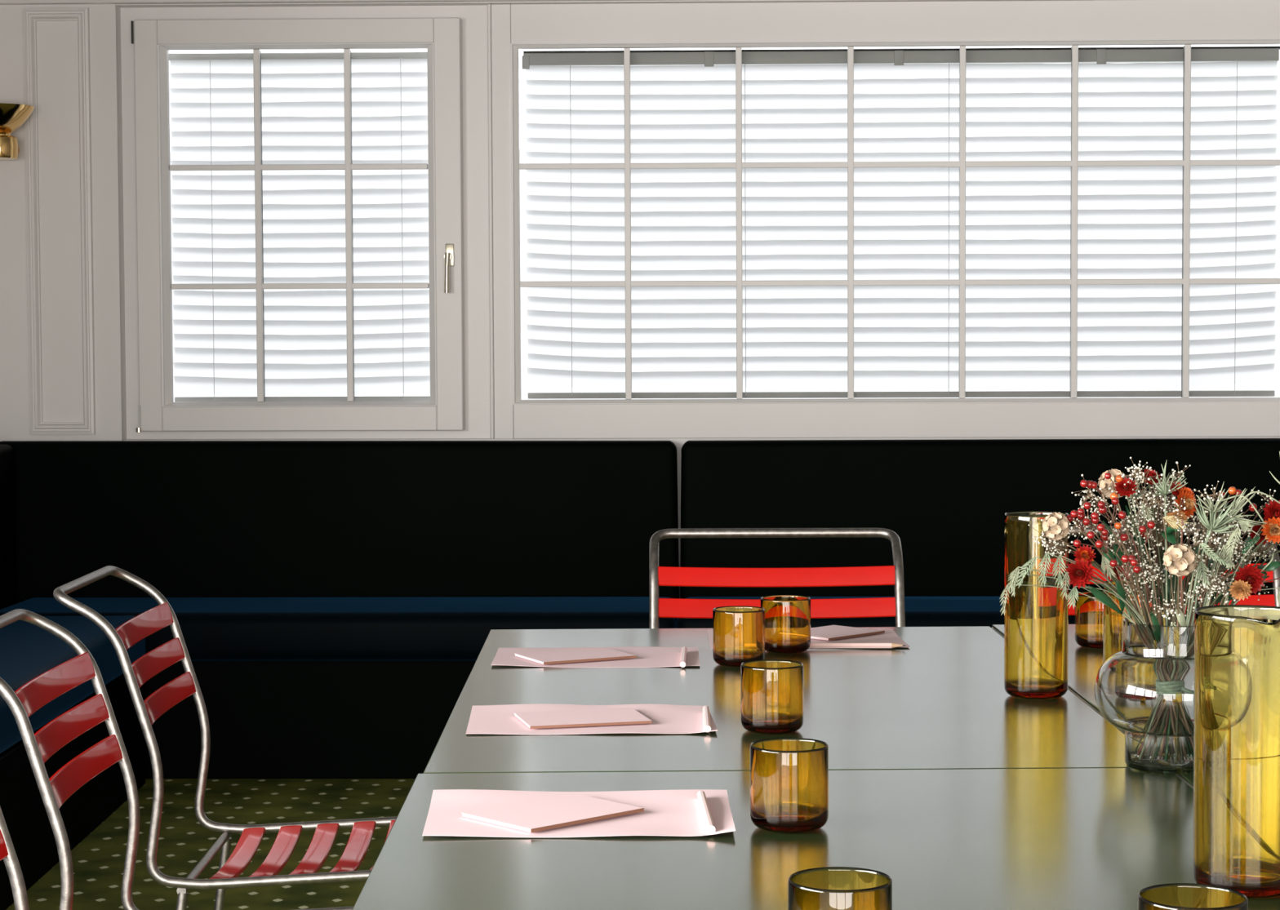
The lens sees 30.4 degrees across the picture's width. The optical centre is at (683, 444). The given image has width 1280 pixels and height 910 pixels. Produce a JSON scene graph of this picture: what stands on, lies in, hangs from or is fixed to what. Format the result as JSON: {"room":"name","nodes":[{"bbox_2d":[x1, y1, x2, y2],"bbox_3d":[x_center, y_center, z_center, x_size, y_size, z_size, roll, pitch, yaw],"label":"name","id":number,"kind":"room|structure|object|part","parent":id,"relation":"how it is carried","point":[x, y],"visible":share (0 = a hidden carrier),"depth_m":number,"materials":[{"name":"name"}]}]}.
{"room":"dining room","nodes":[
{"label":"dining room","id":0,"kind":"room"},
{"bbox_2d":[5,778,415,909],"bbox_3d":[0.054,1.141,2.304,6.800,0.080,9.700,0,3,1],"label":"floor","id":1,"kind":"structure","parent":0,"point":[98,860],"depth_m":5.66,"materials":[{"name":"green carpet"}]},
{"bbox_2d":[0,806,29,909],"bbox_3d":[-0.553,0.670,2.338,0.590,0.852,0.408,0,3,-1],"label":"slatted chair","id":2,"kind":"object","parent":1,"relation":"on","point":[7,852],"visible":1,"depth_m":2.50,"materials":[{"name":"red paint"}]},
{"bbox_2d":[0,444,145,909],"bbox_3d":[-1.692,0.603,3.426,0.602,0.905,6.766,0,3,-1],"label":"bench","id":3,"kind":"object","parent":1,"relation":"on","point":[28,651],"visible":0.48,"depth_m":5.67,"materials":[{"name":"leather"}]},
{"bbox_3d":[-1.924,0.404,3.412,0.138,0.505,6.766,0,3,-1],"label":"backrest","id":4,"kind":"part","parent":3,"relation":"part of","materials":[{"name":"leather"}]},
{"bbox_2d":[0,615,145,753],"bbox_3d":[-1.615,0.669,3.209,0.457,0.133,6.325,0,3,-1],"label":"seat cushion","id":5,"kind":"object","parent":3,"relation":"on","point":[28,651],"depth_m":5.68,"materials":[{"name":"leather"}]},
{"bbox_2d":[0,608,353,909],"bbox_3d":[-0.568,0.644,2.915,0.590,0.852,0.408,0,3,-1],"label":"slatted chair","id":6,"kind":"object","parent":1,"relation":"on","point":[40,746],"visible":0.96,"depth_m":2.95,"materials":[{"name":"red paint"}]},
{"bbox_2d":[53,565,396,909],"bbox_3d":[-0.592,0.618,3.494,0.590,0.852,0.408,0,3,-1],"label":"slatted chair","id":7,"kind":"object","parent":1,"relation":"on","point":[136,673],"visible":0.84,"depth_m":3.50,"materials":[{"name":"metal"}]},
{"bbox_3d":[-0.730,0.840,3.311,0.073,0.424,0.014,-1,3,-17],"label":"leg","id":8,"kind":"part","parent":7,"relation":"part of","materials":[{"name":"metal"}]},
{"bbox_3d":[-0.739,0.823,3.689,0.073,0.424,0.014,0,3,14],"label":"leg","id":9,"kind":"part","parent":7,"relation":"part of","materials":[{"name":"metal"}]},
{"bbox_2d":[0,438,1279,778],"bbox_3d":[0.620,0.448,6.590,5.255,0.910,0.519,0,3,1],"label":"bench","id":10,"kind":"object","parent":1,"relation":"on","point":[335,604],"visible":0.5,"depth_m":6.77,"materials":[{"name":"leather"}]},
{"bbox_2d":[0,596,677,661],"bbox_3d":[-0.961,0.513,6.586,1.888,0.133,0.437,0,3,1],"label":"seat cushion","id":11,"kind":"object","parent":10,"relation":"on","point":[213,628],"depth_m":6.38,"materials":[{"name":"leather"}]},
{"bbox_3d":[-1.008,0.243,6.837,1.990,0.510,0.079,0,3,1],"label":"backrest","id":12,"kind":"part","parent":10,"relation":"part of","materials":[{"name":"leather"}]},
{"bbox_2d":[675,596,1075,628],"bbox_3d":[1.615,0.506,6.529,3.262,0.133,0.437,0,3,1],"label":"seat cushion","id":13,"kind":"object","parent":10,"relation":"on","point":[920,611],"depth_m":6.35,"materials":[{"name":"leather"}]},
{"bbox_3d":[1.620,0.236,6.778,3.262,0.510,0.079,0,3,1],"label":"backrest","id":14,"kind":"part","parent":10,"relation":"part of","materials":[{"name":"leather"}]},
{"bbox_2d":[422,626,1130,773],"bbox_3d":[0.107,0.691,3.165,0.800,0.740,1.241,0,3,-1],"label":"dining table","id":15,"kind":"object","parent":1,"relation":"on","point":[941,701],"visible":0.52,"depth_m":2.94,"materials":[{"name":"grey"}]},
{"bbox_2d":[466,703,717,734],"bbox_3d":[-0.113,0.332,2.862,0.311,0.004,0.218,0,3,1],"label":"paper sheet","id":16,"kind":"object","parent":15,"relation":"on","point":[665,718],"visible":0.7,"depth_m":2.85,"materials":[{"name":"pink"}]},
{"bbox_2d":[514,707,652,728],"bbox_3d":[-0.123,0.331,2.854,0.148,0.003,0.106,-1,3,-15],"label":"pad","id":17,"kind":"object","parent":16,"relation":"on","point":[620,716],"visible":1,"depth_m":2.84,"materials":[{"name":"pink"}]},
{"bbox_2d":[702,706,711,732],"bbox_3d":[0.028,0.330,2.834,0.009,0.008,0.150,0,3,0],"label":"pencil","id":18,"kind":"object","parent":16,"relation":"on","point":[706,717],"visible":1,"depth_m":2.81,"materials":[{"name":"pink paint"}]},
{"bbox_2d":[490,646,700,667],"bbox_3d":[-0.127,0.307,3.424,0.305,0.003,0.209,0,3,1],"label":"paper sheet","id":19,"kind":"object","parent":15,"relation":"on","point":[646,656],"visible":0.76,"depth_m":3.40,"materials":[{"name":"pink"}]},
{"bbox_2d":[515,647,635,664],"bbox_3d":[-0.157,0.306,3.412,0.145,0.003,0.106,-2,3,-27],"label":"pad","id":20,"kind":"object","parent":19,"relation":"on","point":[563,656],"visible":1,"depth_m":3.40,"materials":[{"name":"pink"}]},
{"bbox_2d":[680,646,687,667],"bbox_3d":[0.000,0.305,3.385,0.009,0.008,0.164,0,3,1],"label":"pencil","id":21,"kind":"object","parent":19,"relation":"on","point":[683,653],"visible":1,"depth_m":3.36,"materials":[{"name":"pink paint"}]},
{"bbox_2d":[712,605,764,666],"bbox_3d":[0.079,0.272,3.343,0.074,0.079,0.074,0,3,1],"label":"tumbler","id":22,"kind":"object","parent":15,"relation":"on","point":[738,631],"visible":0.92,"depth_m":3.31,"materials":[{"name":"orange glass"}]},
{"bbox_2d":[740,659,804,733],"bbox_3d":[0.105,0.298,2.780,0.074,0.079,0.074,0,3,1],"label":"tumbler","id":23,"kind":"object","parent":15,"relation":"on","point":[772,691],"visible":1,"depth_m":2.75,"materials":[{"name":"orange glass"}]},
{"bbox_2d":[760,595,810,653],"bbox_3d":[0.151,0.266,3.484,0.074,0.079,0.074,0,3,1],"label":"tumbler","id":24,"kind":"object","parent":15,"relation":"on","point":[787,617],"visible":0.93,"depth_m":3.45,"materials":[{"name":"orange glass"}]},
{"bbox_2d":[706,629,910,648],"bbox_3d":[0.188,0.298,3.620,0.305,0.002,0.218,0,3,1],"label":"paper sheet","id":25,"kind":"object","parent":15,"relation":"on","point":[890,636],"visible":0.3,"depth_m":3.61,"materials":[{"name":"pink"}]},
{"bbox_2d":[810,625,884,640],"bbox_3d":[0.230,0.293,3.667,0.131,0.003,0.106,-3,4,-45],"label":"pad","id":26,"kind":"object","parent":25,"relation":"on","point":[829,633],"visible":0.81,"depth_m":3.66,"materials":[{"name":"pink"}]},
{"bbox_2d":[808,643,905,648],"bbox_3d":[0.211,0.299,3.504,0.239,0.008,0.009,0,3,1],"label":"pencil","id":27,"kind":"object","parent":25,"relation":"on","point":[812,645],"visible":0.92,"depth_m":3.50,"materials":[{"name":"pink paint"}]},
{"bbox_2d":[1004,511,1068,699],"bbox_3d":[0.455,0.206,3.037,0.082,0.236,0.082,0,3,1],"label":"carafe","id":28,"kind":"object","parent":15,"relation":"on","point":[1036,620],"visible":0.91,"depth_m":3.00,"materials":[{"name":"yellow glass"}]},
{"bbox_2d":[648,528,905,628],"bbox_3d":[0.167,0.591,4.003,0.476,0.854,0.593,0,3,0],"label":"slatted chair","id":29,"kind":"object","parent":1,"relation":"on","point":[893,575],"visible":0.26,"depth_m":4.19,"materials":[{"name":"metal"}]},
{"bbox_2d":[352,768,1279,909],"bbox_3d":[0.134,0.747,1.927,0.806,0.740,1.236,0,3,-1],"label":"dining table","id":30,"kind":"object","parent":1,"relation":"on","point":[1069,838],"visible":0.67,"depth_m":2.14,"materials":[{"name":"grey"}]},
{"bbox_2d":[422,789,735,837],"bbox_3d":[-0.104,0.357,2.295,0.309,0.007,0.220,0,3,1],"label":"paper sheet","id":31,"kind":"object","parent":30,"relation":"on","point":[677,813],"visible":0.81,"depth_m":2.29,"materials":[{"name":"pink"}]},
{"bbox_2d":[461,793,644,832],"bbox_3d":[-0.126,0.357,2.286,0.142,0.003,0.106,-3,4,-43],"label":"pad","id":32,"kind":"object","parent":31,"relation":"on","point":[571,809],"visible":1,"depth_m":2.28,"materials":[{"name":"pink"}]},
{"bbox_2d":[697,791,715,833],"bbox_3d":[0.022,0.355,2.278,0.009,0.008,0.170,0,3,-3],"label":"pencil","id":33,"kind":"object","parent":31,"relation":"on","point":[705,811],"visible":1,"depth_m":2.26,"materials":[{"name":"pink paint"}]},
{"bbox_2d":[750,737,828,833],"bbox_3d":[0.100,0.323,2.230,0.074,0.079,0.074,0,3,1],"label":"tumbler","id":34,"kind":"object","parent":30,"relation":"on","point":[789,776],"visible":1,"depth_m":2.20,"materials":[{"name":"orange glass"}]},
{"bbox_2d":[787,866,892,909],"bbox_3d":[0.112,0.348,1.677,0.074,0.079,0.074,0,3,1],"label":"tumbler","id":35,"kind":"object","parent":30,"relation":"on","point":[826,888],"visible":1,"depth_m":1.66,"materials":[{"name":"orange glass"}]},
{"bbox_2d":[1137,883,1248,909],"bbox_3d":[0.350,0.349,1.622,0.074,0.079,0.074,0,3,1],"label":"tumbler","id":36,"kind":"object","parent":30,"relation":"on","point":[1172,896],"visible":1,"depth_m":1.65,"materials":[{"name":"orange glass"}]},
{"bbox_2d":[1192,604,1279,898],"bbox_3d":[0.470,0.256,1.970,0.086,0.234,0.086,1,3,31],"label":"vase","id":37,"kind":"object","parent":30,"relation":"on","point":[1236,843],"visible":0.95,"depth_m":1.93,"materials":[{"name":"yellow glass"}]},
{"bbox_2d":[991,624,1124,734],"bbox_3d":[0.912,0.686,3.198,0.800,0.740,1.255,0,3,-1],"label":"dining table","id":38,"kind":"object","parent":1,"relation":"on","point":[1084,664],"visible":0.18,"depth_m":3.30,"materials":[{"name":"grey"}]},
{"bbox_2d":[1075,591,1103,648],"bbox_3d":[0.623,0.262,3.523,0.074,0.079,0.074,0,3,1],"label":"tumbler","id":39,"kind":"object","parent":38,"relation":"on","point":[1089,612],"visible":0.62,"depth_m":3.49,"materials":[{"name":"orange glass"}]},
{"bbox_2d":[1102,580,1164,662],"bbox_3d":[0.576,0.251,3.002,0.081,0.150,0.081,0,3,1],"label":"carafe","id":40,"kind":"object","parent":38,"relation":"on","point":[1113,643],"visible":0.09,"depth_m":2.98,"materials":[{"name":"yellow glass"}]},
{"bbox_2d":[1068,525,1279,615],"bbox_3d":[0.843,0.587,4.026,0.476,0.854,0.593,0,3,0],"label":"slatted chair","id":41,"kind":"object","parent":1,"relation":"on","point":[1270,600],"visible":0.04,"depth_m":4.20,"materials":[{"name":"red paint"}]},
{"bbox_2d":[1173,773,1193,789],"bbox_3d":[0.941,0.743,1.948,0.799,0.740,1.242,0,3,-1],"label":"dining table","id":42,"kind":"object","parent":1,"relation":"on","point":[1188,779],"visible":0.02,"depth_m":2.48,"materials":[{"name":"grey"}]},
{"bbox_2d":[1094,614,1194,773],"bbox_3d":[0.528,0.268,2.537,0.170,0.158,0.170,0,3,1],"label":"flower vase","id":43,"kind":"object","parent":42,"relation":"on","point":[1144,690],"visible":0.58,"depth_m":2.48,"materials":[{"name":"clear glass"}]},
{"bbox_2d":[999,451,1279,626],"bbox_3d":[0.504,0.175,2.507,0.356,0.333,0.208,-2,3,-31],"label":"flower bouquet","id":44,"kind":"object","parent":43,"relation":"in","point":[1157,580],"visible":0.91,"depth_m":2.48,"materials":[{"name":"multicoloured plant"}]},
{"bbox_3d":[0.448,0.241,2.502,0.235,0.197,0.005,-1,3,-22],"label":"stem","id":45,"kind":"part","parent":44,"relation":"part of","materials":[{"name":"green plant"}]},
{"bbox_3d":[0.444,0.232,2.500,0.212,0.214,0.003,-1,3,-25],"label":"stem","id":46,"kind":"part","parent":44,"relation":"part of","materials":[{"name":"green plant"}]},
{"bbox_3d":[0.459,0.235,2.498,0.223,0.209,0.082,0,3,1],"label":"stem","id":47,"kind":"part","parent":44,"relation":"part of","materials":[{"name":"green plant"}]},
{"bbox_3d":[0.463,0.226,2.500,0.196,0.226,0.128,0,3,1],"label":"stem","id":48,"kind":"part","parent":44,"relation":"part of","materials":[{"name":"green plant"}]},
{"bbox_3d":[0.463,0.223,2.498,0.174,0.232,0.143,0,3,1],"label":"stem","id":49,"kind":"part","parent":44,"relation":"part of","materials":[{"name":"green plant"}]},
{"bbox_3d":[0.479,0.210,2.536,0.119,0.253,0.013,0,3,1],"label":"stem","id":50,"kind":"part","parent":44,"relation":"part of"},
{"bbox_3d":[0.473,0.216,2.502,0.167,0.246,0.082,0,3,1],"label":"stem","id":51,"kind":"part","parent":44,"relation":"part of","materials":[{"name":"plant"}]},
{"bbox_3d":[0.475,0.224,2.500,0.171,0.228,0.128,0,3,1],"label":"stem","id":52,"kind":"part","parent":44,"relation":"part of","materials":[{"name":"green plant"}]},
{"bbox_3d":[0.470,0.235,2.494,0.144,0.211,0.094,0,3,1],"label":"stem","id":53,"kind":"part","parent":44,"relation":"part of","materials":[{"name":"green plant"}]},
{"bbox_3d":[0.488,0.214,2.517,0.137,0.252,0.085,0,3,1],"label":"stem","id":54,"kind":"part","parent":44,"relation":"part of","materials":[{"name":"plant"}]},
{"bbox_3d":[0.492,0.241,2.549,0.138,0.192,0.018,1,3,16],"label":"stem","id":55,"kind":"part","parent":44,"relation":"part of","materials":[{"name":"green plant"}]},
{"bbox_3d":[0.500,0.208,2.559,0.107,0.258,0.074,0,3,1],"label":"stem","id":56,"kind":"part","parent":44,"relation":"part of","materials":[{"name":"plant"}]},
{"bbox_3d":[0.487,0.241,2.505,0.158,0.194,0.107,0,3,1],"label":"stem","id":57,"kind":"part","parent":44,"relation":"part of","materials":[{"name":"green plant"}]},
{"bbox_3d":[0.499,0.231,2.527,0.140,0.218,0.054,0,3,1],"label":"stem","id":58,"kind":"part","parent":44,"relation":"part of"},
{"bbox_3d":[0.497,0.213,2.516,0.128,0.249,0.062,0,3,1],"label":"stem","id":59,"kind":"part","parent":44,"relation":"part of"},
{"bbox_3d":[0.487,0.235,2.505,0.147,0.208,0.099,0,3,1],"label":"stem","id":60,"kind":"part","parent":44,"relation":"part of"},
{"bbox_3d":[0.492,0.226,2.510,0.145,0.225,0.104,0,3,1],"label":"stem","id":61,"kind":"part","parent":44,"relation":"part of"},
{"bbox_3d":[0.499,0.193,2.522,0.115,0.288,0.076,0,3,1],"label":"stem","id":62,"kind":"part","parent":44,"relation":"part of","materials":[{"name":"plant"}]},
{"bbox_3d":[0.489,0.225,2.515,0.100,0.224,0.098,0,3,1],"label":"stem","id":63,"kind":"part","parent":44,"relation":"part of","materials":[{"name":"green plant"}]},
{"bbox_3d":[0.502,0.243,2.537,0.080,0.189,0.005,-1,3,-15],"label":"stem","id":64,"kind":"part","parent":44,"relation":"part of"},
{"bbox_3d":[0.498,0.225,2.503,0.109,0.227,0.066,0,3,1],"label":"stem","id":65,"kind":"part","parent":44,"relation":"part of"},
{"bbox_3d":[0.506,0.212,2.518,0.108,0.256,0.046,0,3,1],"label":"stem","id":66,"kind":"part","parent":44,"relation":"part of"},
{"bbox_3d":[0.507,0.226,2.517,0.101,0.227,0.063,0,3,1],"label":"stem","id":67,"kind":"part","parent":44,"relation":"part of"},
{"bbox_3d":[0.504,0.192,2.531,0.090,0.291,0.034,0,3,1],"label":"stem","id":68,"kind":"part","parent":44,"relation":"part of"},
{"bbox_3d":[0.500,0.197,2.541,0.072,0.284,0.029,0,3,1],"label":"stem","id":69,"kind":"part","parent":44,"relation":"part of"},
{"bbox_3d":[0.510,0.217,2.524,0.103,0.245,0.079,0,3,1],"label":"stem","id":70,"kind":"part","parent":44,"relation":"part of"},
{"bbox_3d":[0.514,0.193,2.533,0.088,0.292,0.054,0,3,1],"label":"stem","id":71,"kind":"part","parent":44,"relation":"part of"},
{"bbox_3d":[0.521,0.229,2.529,0.096,0.217,0.044,0,3,1],"label":"stem","id":72,"kind":"part","parent":44,"relation":"part of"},
{"bbox_3d":[0.522,0.198,2.531,0.081,0.282,0.008,0,3,10],"label":"stem","id":73,"kind":"part","parent":44,"relation":"part of","materials":[{"name":"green plant"}]},
{"bbox_3d":[0.513,0.215,2.524,0.080,0.246,0.051,0,3,1],"label":"stem","id":74,"kind":"part","parent":44,"relation":"part of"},
{"bbox_3d":[0.503,0.239,2.503,0.080,0.200,0.085,0,3,1],"label":"stem","id":75,"kind":"part","parent":44,"relation":"part of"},
{"bbox_3d":[0.518,0.224,2.528,0.081,0.227,0.008,0,3,1],"label":"stem","id":76,"kind":"part","parent":44,"relation":"part of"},
{"bbox_3d":[0.521,0.199,2.528,0.064,0.275,0.029,0,3,1],"label":"stem","id":77,"kind":"part","parent":44,"relation":"part of","materials":[{"name":"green plant"}]},
{"bbox_3d":[0.522,0.220,2.527,0.067,0.233,0.066,0,3,1],"label":"stem","id":78,"kind":"part","parent":44,"relation":"part of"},
{"bbox_3d":[0.525,0.217,2.572,0.018,0.234,0.102,0,3,1],"label":"stem","id":79,"kind":"part","parent":44,"relation":"part of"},
{"bbox_3d":[0.538,0.216,2.535,0.067,0.244,0.018,0,3,1],"label":"stem","id":80,"kind":"part","parent":44,"relation":"part of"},
{"bbox_3d":[0.528,0.188,2.540,0.065,0.300,0.050,0,3,1],"label":"stem","id":81,"kind":"part","parent":44,"relation":"part of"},
{"bbox_3d":[0.527,0.229,2.538,0.047,0.215,0.002,-1,3,-18],"label":"stem","id":82,"kind":"part","parent":44,"relation":"part of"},
{"bbox_3d":[0.524,0.204,2.532,0.041,0.265,0.017,0,3,1],"label":"stem","id":83,"kind":"part","parent":44,"relation":"part of","materials":[{"name":"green plant"}]},
{"bbox_3d":[0.529,0.204,2.535,0.042,0.270,0.016,0,3,1],"label":"stem","id":84,"kind":"part","parent":44,"relation":"part of","materials":[{"name":"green plant"}]},
{"bbox_3d":[0.531,0.227,2.529,0.004,0.220,0.070,-2,3,-38],"label":"stem","id":85,"kind":"part","parent":44,"relation":"part of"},
{"bbox_3d":[0.525,0.194,2.539,0.009,0.288,0.077,1,3,28],"label":"stem","id":86,"kind":"part","parent":44,"relation":"part of","materials":[{"name":"green plant"}]},
{"bbox_3d":[0.528,0.206,2.514,0.049,0.264,0.080,0,3,1],"label":"stem","id":87,"kind":"part","parent":44,"relation":"part of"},
{"bbox_3d":[0.524,0.193,2.537,0.009,0.288,0.062,0,3,1],"label":"stem","id":88,"kind":"part","parent":44,"relation":"part of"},
{"bbox_3d":[0.525,0.201,2.518,0.006,0.277,0.061,0,3,5],"label":"stem","id":89,"kind":"part","parent":44,"relation":"part of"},
{"bbox_3d":[0.524,0.205,2.525,0.014,0.266,0.086,0,3,1],"label":"stem","id":90,"kind":"part","parent":44,"relation":"part of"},
{"bbox_3d":[0.523,0.196,2.534,0.017,0.285,0.077,0,3,1],"label":"stem","id":91,"kind":"part","parent":44,"relation":"part of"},
{"bbox_3d":[0.523,0.235,2.505,0.010,0.212,0.119,0,3,13],"label":"stem","id":92,"kind":"part","parent":44,"relation":"part of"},
{"bbox_3d":[0.525,0.207,2.521,0.012,0.265,0.108,0,3,7],"label":"stem","id":93,"kind":"part","parent":44,"relation":"part of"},
{"bbox_3d":[0.524,0.225,2.511,0.017,0.227,0.122,0,3,10],"label":"stem","id":94,"kind":"part","parent":44,"relation":"part of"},
{"bbox_3d":[0.524,0.236,2.548,0.030,0.201,0.056,0,3,1],"label":"stem","id":95,"kind":"part","parent":44,"relation":"part of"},
{"bbox_3d":[0.532,0.219,2.538,0.051,0.238,0.013,0,3,1],"label":"stem","id":96,"kind":"part","parent":44,"relation":"part of","materials":[{"name":"green plant"}]},
{"bbox_3d":[0.526,0.229,2.514,0.028,0.222,0.118,0,3,1],"label":"stem","id":97,"kind":"part","parent":44,"relation":"part of","materials":[{"name":"green plant"}]},
{"bbox_3d":[0.531,0.219,2.505,0.013,0.240,0.121,0,3,1],"label":"stem","id":98,"kind":"part","parent":44,"relation":"part of","materials":[{"name":"green plant"}]},
{"bbox_3d":[0.533,0.224,2.518,0.023,0.232,0.073,0,3,1],"label":"stem","id":99,"kind":"part","parent":44,"relation":"part of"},
{"bbox_3d":[0.524,0.209,2.536,0.063,0.256,0.051,0,3,1],"label":"stem","id":100,"kind":"part","parent":44,"relation":"part of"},
{"bbox_3d":[0.533,0.213,2.519,0.045,0.253,0.091,0,3,1],"label":"stem","id":101,"kind":"part","parent":44,"relation":"part of","materials":[{"name":"green plant"}]},
{"bbox_3d":[0.531,0.204,2.526,0.057,0.272,0.085,0,3,1],"label":"stem","id":102,"kind":"part","parent":44,"relation":"part of","materials":[{"name":"green plant"}]},
{"bbox_3d":[0.534,0.209,2.526,0.011,0.260,0.103,-2,3,-33],"label":"stem","id":103,"kind":"part","parent":44,"relation":"part of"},
{"bbox_3d":[0.530,0.201,2.526,0.081,0.272,0.025,0,3,1],"label":"stem","id":104,"kind":"part","parent":44,"relation":"part of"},
{"bbox_3d":[0.538,0.220,2.510,0.056,0.236,0.092,0,3,1],"label":"stem","id":105,"kind":"part","parent":44,"relation":"part of","materials":[{"name":"green plant"}]},
{"bbox_3d":[0.550,0.206,2.518,0.059,0.263,0.070,0,3,1],"label":"stem","id":106,"kind":"part","parent":44,"relation":"part of","materials":[{"name":"green plant"}]},
{"bbox_3d":[0.550,0.234,2.510,0.060,0.207,0.067,0,3,1],"label":"stem","id":107,"kind":"part","parent":44,"relation":"part of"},
{"bbox_3d":[0.552,0.243,2.513,0.064,0.192,0.090,0,3,1],"label":"stem","id":108,"kind":"part","parent":44,"relation":"part of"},
{"bbox_3d":[0.546,0.207,2.508,0.069,0.259,0.089,0,3,1],"label":"stem","id":109,"kind":"part","parent":44,"relation":"part of","materials":[{"name":"green plant"}]},
{"bbox_3d":[0.541,0.211,2.502,0.075,0.257,0.096,0,3,1],"label":"stem","id":110,"kind":"part","parent":44,"relation":"part of","materials":[{"name":"green plant"}]},
{"bbox_3d":[0.546,0.212,2.527,0.092,0.255,0.047,0,3,1],"label":"stem","id":111,"kind":"part","parent":44,"relation":"part of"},
{"bbox_3d":[0.547,0.230,2.520,0.073,0.216,0.087,0,3,1],"label":"stem","id":112,"kind":"part","parent":44,"relation":"part of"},
{"bbox_3d":[0.576,0.056,2.471,0.027,0.010,0.011,0,3,1],"label":"stem","id":113,"kind":"part","parent":44,"relation":"part of","materials":[{"name":"green plant"}]},
{"bbox_3d":[0.570,0.201,2.549,0.119,0.268,0.038,0,3,1],"label":"stem","id":114,"kind":"part","parent":44,"relation":"part of","materials":[{"name":"plant"}]},
{"bbox_3d":[0.572,0.194,2.535,0.168,0.289,0.038,0,3,1],"label":"stem","id":115,"kind":"part","parent":44,"relation":"part of","materials":[{"name":"green plant"}]},
{"bbox_3d":[0.556,0.207,2.517,0.133,0.266,0.057,0,3,1],"label":"stem","id":116,"kind":"part","parent":44,"relation":"part of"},
{"bbox_3d":[0.556,0.216,2.499,0.089,0.245,0.090,0,3,1],"label":"stem","id":117,"kind":"part","parent":44,"relation":"part of","materials":[{"name":"green plant"}]},
{"bbox_3d":[0.562,0.212,2.520,0.120,0.252,0.084,0,3,1],"label":"stem","id":118,"kind":"part","parent":44,"relation":"part of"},
{"bbox_3d":[0.563,0.204,2.516,0.112,0.268,0.066,0,3,1],"label":"stem","id":119,"kind":"part","parent":44,"relation":"part of","materials":[{"name":"green plant"}]},
{"bbox_3d":[0.556,0.212,2.524,0.141,0.251,0.049,0,3,1],"label":"stem","id":120,"kind":"part","parent":44,"relation":"part of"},
{"bbox_3d":[0.599,0.077,2.472,0.046,0.047,0.012,0,3,1],"label":"stem","id":121,"kind":"part","parent":44,"relation":"part of","materials":[{"name":"green plant"}]},
{"bbox_3d":[0.599,0.067,2.471,0.069,0.037,0.012,0,3,1],"label":"stem","id":122,"kind":"part","parent":44,"relation":"part of","materials":[{"name":"green plant"}]},
{"bbox_3d":[0.571,0.211,2.517,0.141,0.250,0.053,0,3,1],"label":"stem","id":123,"kind":"part","parent":44,"relation":"part of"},
{"bbox_3d":[0.576,0.219,2.536,0.168,0.236,0.013,0,3,1],"label":"stem","id":124,"kind":"part","parent":44,"relation":"part of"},
{"bbox_3d":[0.567,0.243,2.516,0.138,0.189,0.018,2,3,35],"label":"stem","id":125,"kind":"part","parent":44,"relation":"part of","materials":[{"name":"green plant"}]},
{"bbox_3d":[0.564,0.237,2.520,0.157,0.200,0.011,1,3,20],"label":"stem","id":126,"kind":"part","parent":44,"relation":"part of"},
{"bbox_3d":[0.612,0.126,2.474,0.018,0.025,0.012,0,3,1],"label":"stem","id":127,"kind":"part","parent":44,"relation":"part of","materials":[{"name":"green plant"}]},
{"bbox_2d":[0,0,1279,598],"bbox_3d":[0.627,-0.387,6.901,5.650,2.550,0.172,0,3,1],"label":"wall","id":128,"kind":"structure","parent":0,"point":[56,41],"depth_m":6.86,"materials":[{"name":"white paint"}]},
{"bbox_2d":[0,102,34,159],"bbox_3d":[-1.958,-0.893,6.745,0.200,0.149,0.208,0,3,1],"label":"wall lamp","id":129,"kind":"object","parent":128,"relation":"attached to","point":[12,116],"visible":1,"depth_m":6.70,"materials":[{"name":"gold metal"}]},
{"bbox_3d":[-1.958,-0.924,6.740,0.200,0.085,0.200,0,3,1],"label":"lamp shade","id":130,"kind":"part","parent":129,"relation":"part of","materials":[{"name":"gold metal"}]},
{"bbox_2d":[22,7,95,435],"bbox_3d":[-1.814,-0.646,6.848,0.192,1.237,0.022,0,3,1],"label":"trim","id":131,"kind":"structure","parent":128,"relation":"attached to","point":[30,16],"depth_m":6.84,"materials":[{"name":"white paint"}]},
{"bbox_2d":[120,4,490,439],"bbox_3d":[-1.103,-0.646,6.884,1.075,1.261,0.180,0,3,1],"label":"window","id":132,"kind":"structure","parent":128,"relation":"in","point":[306,188],"depth_m":6.88,"materials":[{"name":"white paint"}]},
{"bbox_3d":[-1.121,-0.637,6.885,0.762,1.035,0.002,0,3,1],"label":"pane","id":133,"kind":"part","parent":132,"relation":"part of","materials":[{"name":"clear glass"}]},
{"bbox_3d":[-0.680,-0.496,6.813,0.021,0.116,0.044,0,3,1],"label":"handle","id":134,"kind":"part","parent":132,"relation":"part of","materials":[{"name":"silver metal"}]},
{"bbox_3d":[-0.678,-0.550,6.834,0.025,0.065,0.004,0,3,1],"label":"handle plate","id":135,"kind":"part","parent":132,"relation":"part of","materials":[{"name":"silver metal"}]},
{"bbox_2d":[0,0,675,4],"bbox_3d":[0.622,-1.319,6.764,5.650,0.076,0.029,0,3,1],"label":"trim","id":136,"kind":"structure","parent":128,"relation":"attached to","point":[2,2],"depth_m":6.80,"materials":[{"name":"white paint"}]},
{"bbox_2d":[487,0,1279,439],"bbox_3d":[0.327,-0.652,6.910,3.750,1.262,0.144,0,3,1],"label":"window","id":137,"kind":"structure","parent":128,"relation":"in","point":[945,219],"depth_m":6.86,"materials":[{"name":"white paint"}]},
{"bbox_3d":[0.813,-1.226,6.856,2.627,0.114,0.099,0,3,1],"label":"head rail","id":138,"kind":"part","parent":137,"relation":"part of","materials":[{"name":"white paint"}]},
{"bbox_3d":[0.818,-0.073,6.908,2.627,0.100,0.099,0,3,1],"label":"rail","id":139,"kind":"part","parent":137,"relation":"part of","materials":[{"name":"white paint"}]}
]}

